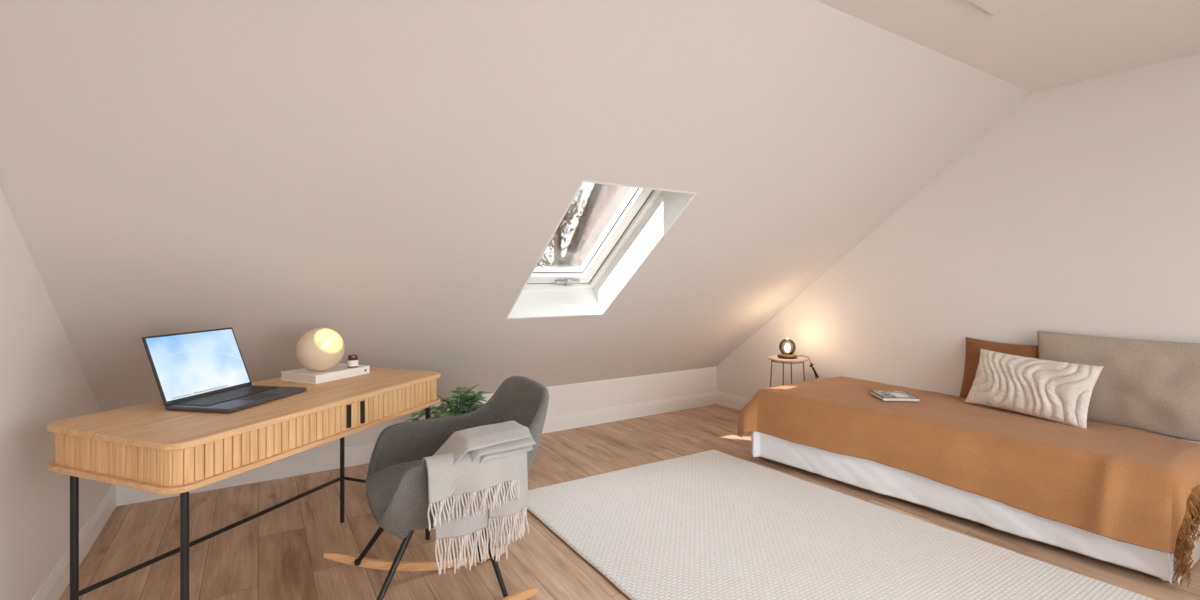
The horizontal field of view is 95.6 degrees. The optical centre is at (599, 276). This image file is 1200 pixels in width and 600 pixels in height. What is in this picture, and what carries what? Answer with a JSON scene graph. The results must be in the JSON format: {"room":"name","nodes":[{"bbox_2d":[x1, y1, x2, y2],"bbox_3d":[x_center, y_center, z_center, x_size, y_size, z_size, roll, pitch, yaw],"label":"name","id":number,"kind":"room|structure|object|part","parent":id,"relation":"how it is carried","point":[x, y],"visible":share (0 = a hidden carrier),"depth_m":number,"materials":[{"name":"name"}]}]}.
{"room":"bedroom","nodes":[
{"label":"bedroom","id":0,"kind":"room"},
{"bbox_2d":[0,188,111,599],"bbox_3d":[-1.227,0.091,0.522,0.200,2.288,5.590,0,0,-32],"label":"wall","id":1,"kind":"structure","parent":0,"point":[43,381],"depth_m":1.86,"materials":[{"name":"paint"}]},
{"bbox_2d":[32,485,115,599],"bbox_3d":[-1.183,1.174,0.656,0.016,0.122,5.370,0,0,-32],"label":"baseboard","id":2,"kind":"structure","parent":1,"relation":"attached to","point":[53,587],"depth_m":2.36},
{"bbox_2d":[292,366,716,455],"bbox_3d":[-0.796,1.046,4.188,4.829,0.379,0.200,0,0,-32],"label":"wall","id":3,"kind":"structure","parent":0,"point":[585,396],"depth_m":4.62,"materials":[{"name":"paint"}]},
{"bbox_2d":[115,391,716,505],"bbox_3d":[-0.739,1.174,4.097,4.429,0.122,0.016,0,0,-32],"label":"baseboard","id":4,"kind":"structure","parent":3,"relation":"attached to","point":[295,465],"depth_m":3.54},
{"bbox_2d":[0,0,1032,411],"bbox_3d":[-0.104,-0.184,3.086,4.829,2.120,2.693,0,0,-32],"label":"ceiling","id":5,"kind":"structure","parent":0,"point":[390,177],"depth_m":2.19,"materials":[{"name":"paint"}]},
{"bbox_2d":[505,180,696,319],"bbox_3d":[-0.102,-0.235,3.162,0.800,0.990,1.191,0,0,-32],"label":"window","id":6,"kind":"structure","parent":5,"relation":"attached to","point":[606,232],"depth_m":3.32,"materials":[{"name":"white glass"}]},
{"bbox_3d":[-0.116,-0.301,3.183,0.452,0.010,0.907,0,-37,-32],"label":"pane","id":7,"kind":"part","parent":6,"relation":"part of","materials":[{"name":"clear glass"}]},
{"bbox_3d":[-0.112,-0.292,3.177,0.588,0.060,1.043,0,-37,-32],"label":"sash","id":8,"kind":"part","parent":6,"relation":"part of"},
{"bbox_3d":[-0.111,-0.290,3.176,0.692,0.095,1.147,0,-37,-32],"label":"frame","id":9,"kind":"part","parent":6,"relation":"part of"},
{"bbox_2d":[59,404,1199,599],"bbox_3d":[0.685,1.310,1.830,4.829,0.150,5.770,0,0,-32],"label":"floor","id":10,"kind":"structure","parent":0,"point":[277,554],"depth_m":2.54,"materials":[{"name":"brown wood"}]},
{"bbox_2d":[46,367,440,599],"bbox_3d":[-1.239,0.847,2.141,0.628,0.777,1.204,0,0,20],"label":"writing desk","id":11,"kind":"object","parent":10,"relation":"on","point":[148,447],"visible":0.89,"depth_m":1.72,"materials":[{"name":"brown wood"}]},
{"bbox_3d":[-1.667,0.916,1.725,0.021,0.637,0.021,0,0,20],"label":"leg","id":12,"kind":"part","parent":11,"relation":"part of","materials":[{"name":"black metal"}]},
{"bbox_3d":[-1.180,0.916,1.546,0.021,0.637,0.021,0,0,20],"label":"leg","id":13,"kind":"part","parent":11,"relation":"part of","materials":[{"name":"black metal"}]},
{"bbox_3d":[-1.202,0.529,1.806,0.299,0.101,0.572,0,0,20],"label":"tambour door","id":14,"kind":"part","parent":11,"relation":"part of","materials":[{"name":"brown wood"}]},
{"bbox_2d":[142,327,306,412],"bbox_3d":[-1.372,0.333,2.020,0.351,0.248,0.366,0,0,10],"label":"laptop","id":15,"kind":"object","parent":11,"relation":"on","point":[204,370],"visible":1,"depth_m":2.00,"materials":[{"name":"black metal"}]},
{"bbox_3d":[-1.496,0.327,2.042,0.099,0.234,0.366,0,0,10],"label":"screen lid","id":16,"kind":"part","parent":15,"relation":"part of","materials":[{"name":"blue glass"}]},
{"bbox_2d":[280,363,369,383],"bbox_3d":[-1.250,0.440,2.484,0.228,0.036,0.288,0,0,24],"label":"book","id":17,"kind":"object","parent":11,"relation":"on","point":[339,371],"visible":0.94,"depth_m":2.40,"materials":[{"name":"paper"}]},
{"bbox_2d":[296,327,344,370],"bbox_3d":[-1.244,0.325,2.425,0.193,0.193,0.193,0,0,-32],"label":"desk lamp","id":18,"kind":"object","parent":17,"relation":"on","point":[321,348],"visible":1,"depth_m":2.37,"materials":[{"name":"beige"}]},
{"bbox_3d":[-1.214,0.301,2.408,0.039,0.040,0.042,0,0,-32],"label":"bulb","id":19,"kind":"part","parent":18,"relation":"part of","materials":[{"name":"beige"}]},
{"bbox_2d":[347,354,357,367],"bbox_3d":[-1.149,0.394,2.528,0.047,0.056,0.047,0,0,41],"label":"jar candle","id":20,"kind":"object","parent":17,"relation":"on","point":[352,361],"visible":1,"depth_m":2.51,"materials":[{"name":"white glass"}]},
{"bbox_3d":[-1.149,0.372,2.528,0.040,0.012,0.040,0,0,41],"label":"lid","id":21,"kind":"part","parent":20,"relation":"part of","materials":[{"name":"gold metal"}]},
{"bbox_3d":[-1.296,0.916,2.735,0.021,0.637,0.021,0,0,20],"label":"leg","id":22,"kind":"part","parent":11,"relation":"part of","materials":[{"name":"black metal"}]},
{"bbox_3d":[-0.946,0.528,2.050,0.011,0.086,0.013,0,0,20],"label":"door handle","id":23,"kind":"part","parent":11,"relation":"part of","materials":[{"name":"black metal"}]},
{"bbox_3d":[-0.922,0.528,2.113,0.011,0.086,0.013,0,0,20],"label":"door handle","id":24,"kind":"part","parent":11,"relation":"part of","materials":[{"name":"black metal"}]},
{"bbox_3d":[-0.979,0.529,2.410,0.298,0.101,0.490,0,0,20],"label":"tambour door","id":25,"kind":"part","parent":11,"relation":"part of","materials":[{"name":"brown wood"}]},
{"bbox_3d":[-0.809,0.916,2.556,0.021,0.637,0.021,0,0,20],"label":"leg","id":26,"kind":"part","parent":11,"relation":"part of","materials":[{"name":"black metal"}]},
{"bbox_2d":[323,376,548,599],"bbox_3d":[-0.612,0.836,2.095,0.793,0.798,0.602,0,0,-29],"label":"rocking chair","id":27,"kind":"object","parent":10,"relation":"on","point":[396,481],"visible":0.52,"depth_m":2.18,"materials":[{"name":"fabric"}]},
{"bbox_3d":[-0.860,0.996,2.139,0.203,0.272,0.025,0,0,0],"label":"leg","id":28,"kind":"part","parent":27,"relation":"part of","materials":[{"name":"black metal"}]},
{"bbox_2d":[365,460,421,538],"bbox_3d":[-0.614,0.828,2.093,0.518,0.157,0.437,0,0,-29],"label":"seat","id":29,"kind":"object","parent":27,"relation":"on","point":[382,480],"depth_m":1.95,"materials":[{"name":"fabric"}]},
{"bbox_3d":[-0.705,0.996,1.860,0.025,0.272,0.203,0,0,32],"label":"leg","id":30,"kind":"part","parent":27,"relation":"part of","materials":[{"name":"black metal"}]},
{"bbox_3d":[-0.546,1.039,2.291,0.025,0.352,0.134,0,0,34],"label":"leg","id":31,"kind":"part","parent":27,"relation":"part of","materials":[{"name":"black metal"}]},
{"bbox_2d":[422,421,535,574],"bbox_3d":[-0.430,0.758,1.897,0.374,0.437,0.225,0,0,-29],"label":"folded blanket","id":32,"kind":"object","parent":27,"relation":"on","point":[478,478],"visible":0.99,"depth_m":1.83,"materials":[{"name":"fabric"}]},
{"bbox_3d":[-0.434,0.648,1.846,0.312,0.144,0.129,0,0,-29],"label":"panel","id":33,"kind":"part","parent":32,"relation":"part of","materials":[{"name":"fabric"}]},
{"bbox_3d":[-0.440,0.728,1.846,0.241,0.259,0.086,0,0,-29],"label":"panel","id":34,"kind":"part","parent":32,"relation":"part of","materials":[{"name":"fabric"}]},
{"bbox_3d":[-0.326,0.699,1.920,0.178,0.252,0.104,0,0,-43],"label":"panel","id":35,"kind":"part","parent":32,"relation":"part of","materials":[{"name":"fabric"}]},
{"bbox_3d":[-0.410,1.039,2.047,0.134,0.352,0.025,0,0,-3],"label":"leg","id":36,"kind":"part","parent":27,"relation":"part of","materials":[{"name":"black metal"}]},
{"bbox_2d":[404,384,490,421],"bbox_3d":[-0.864,0.950,3.299,0.574,0.570,0.548,0,0,33],"label":"potted plant","id":37,"kind":"object","parent":10,"relation":"on","point":[463,407],"visible":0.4,"depth_m":3.26,"materials":[{"name":"green plant"}]},
{"bbox_2d":[767,355,807,386],"bbox_3d":[1.454,0.934,4.219,0.300,0.602,0.300,0,0,-32],"label":"side table","id":38,"kind":"object","parent":10,"relation":"on","point":[774,358],"visible":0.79,"depth_m":4.15,"materials":[{"name":"brown wood"}]},
{"bbox_3d":[1.341,0.940,4.292,0.040,0.591,0.009,0,0,33],"label":"leg","id":39,"kind":"part","parent":38,"relation":"part of","materials":[{"name":"brown metal"}]},
{"bbox_3d":[1.454,0.655,4.219,0.248,0.008,0.248,0,0,-32],"label":"ring rail","id":40,"kind":"part","parent":38,"relation":"part of","materials":[{"name":"brown wood"}]},
{"bbox_2d":[778,338,818,378],"bbox_3d":[1.541,0.853,4.212,0.322,0.740,0.146,0,0,5],"label":"globe lamp","id":41,"kind":"object","parent":38,"relation":"on","point":[785,355],"visible":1,"depth_m":4.22,"materials":[{"name":"black metal"}]},
{"bbox_3d":[1.454,0.559,4.219,0.044,0.053,0.044,0,0,-32],"label":"bulb","id":42,"kind":"part","parent":41,"relation":"part of","materials":[{"name":"white glass"}]},
{"bbox_3d":[1.454,0.548,4.219,0.124,0.130,0.124,0,0,-32],"label":"glass globe","id":43,"kind":"part","parent":41,"relation":"part of"},
{"bbox_2d":[810,363,818,377],"bbox_3d":[1.664,0.734,4.230,0.081,0.116,0.029,0,0,-20],"label":"switch","id":44,"kind":"object","parent":41,"relation":"attached to","point":[811,365],"depth_m":4.23,"materials":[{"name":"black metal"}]},
{"bbox_2d":[527,449,1154,599],"bbox_3d":[0.969,1.226,2.325,1.732,0.016,2.810,0,0,-32],"label":"area rug","id":45,"kind":"object","parent":10,"relation":"on","point":[712,524],"visible":0.98,"depth_m":2.46,"materials":[{"name":"beige fabric"}]},
{"bbox_2d":[773,460,1199,581],"bbox_3d":[1.989,1.005,3.074,0.872,0.440,1.870,0,0,-32],"label":"bed","id":46,"kind":"object","parent":10,"relation":"on","point":[1195,555],"visible":0.03,"depth_m":2.31,"materials":[{"name":"fabric"}]},
{"bbox_2d":[751,431,1199,585],"bbox_3d":[1.923,0.987,3.081,0.988,0.456,1.997,0,0,-32],"label":"sheet","id":47,"kind":"object","parent":46,"relation":"on","point":[870,475],"visible":0.27,"depth_m":2.71,"materials":[{"name":"white fabric"}]},
{"bbox_2d":[738,376,1199,586],"bbox_3d":[1.874,0.971,3.067,1.021,0.457,2.137,0,0,-32],"label":"bedspread","id":48,"kind":"object","parent":47,"relation":"on","point":[1138,487],"visible":0.93,"depth_m":2.58,"materials":[{"name":"orange fabric"}]},
{"bbox_2d":[869,390,919,401],"bbox_3d":[1.796,0.731,3.327,0.206,0.021,0.213,0,0,6],"label":"magazine","id":49,"kind":"object","parent":48,"relation":"on","point":[883,395],"visible":1,"depth_m":3.28,"materials":[{"name":"paper"}]},
{"bbox_2d":[872,390,915,397],"bbox_3d":[1.796,0.721,3.327,0.185,0.001,0.196,0,0,6],"label":"picture","id":50,"kind":"object","parent":49,"relation":"on","point":[877,393],"depth_m":3.31},
{"bbox_3d":[1.810,0.720,3.297,0.070,0.001,0.126,0,0,6],"label":"title panel","id":51,"kind":"part","parent":49,"relation":"part of","materials":[{"name":"white paper"}]},
{"bbox_2d":[959,337,1038,397],"bbox_3d":[2.348,0.568,3.208,0.118,0.382,0.388,0,0,-26],"label":"square cushion","id":52,"kind":"object","parent":48,"relation":"on","point":[973,346],"visible":0.36,"depth_m":3.28,"materials":[{"name":"orange fabric"}]},
{"bbox_2d":[965,349,1103,428],"bbox_3d":[2.324,0.593,2.950,0.199,0.324,0.596,0,0,-25],"label":"cushion","id":53,"kind":"object","parent":48,"relation":"on","point":[1060,392],"visible":1,"depth_m":2.87,"materials":[{"name":"beige fabric"}]},
{"bbox_2d":[1037,331,1199,440],"bbox_3d":[2.661,0.538,2.716,0.132,0.459,0.800,0,0,-27],"label":"bed pillow","id":54,"kind":"object","parent":48,"relation":"on","point":[1152,386],"visible":0.74,"depth_m":2.66,"materials":[{"name":"beige fabric"}]},
{"bbox_2d":[717,53,1199,398],"bbox_3d":[2.693,0.091,2.985,0.200,2.288,5.590,0,0,-32],"label":"wall","id":55,"kind":"structure","parent":0,"point":[1077,212],"depth_m":3.15,"materials":[{"name":"paint"}]},
{"bbox_2d":[717,391,750,410],"bbox_3d":[2.554,1.174,3.003,0.016,0.122,5.370,0,0,-32],"label":"baseboard","id":56,"kind":"structure","parent":55,"relation":"attached to","point":[724,399],"depth_m":5.09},
{"bbox_2d":[816,0,1199,92],"bbox_3d":[1.411,-1.163,0.675,4.829,0.220,3.042,0,0,-32],"label":"ceiling","id":57,"kind":"structure","parent":0,"point":[1041,45],"depth_m":2.36,"materials":[{"name":"paint"}]},
{"bbox_2d":[967,0,1039,15],"bbox_3d":[1.284,-1.048,1.581,1.157,0.010,0.711,0,0,-32],"label":"attic hatch","id":58,"kind":"object","parent":57,"relation":"attached to","point":[995,7],"visible":1,"depth_m":2.09,"materials":[{"name":"paint"}]}
]}

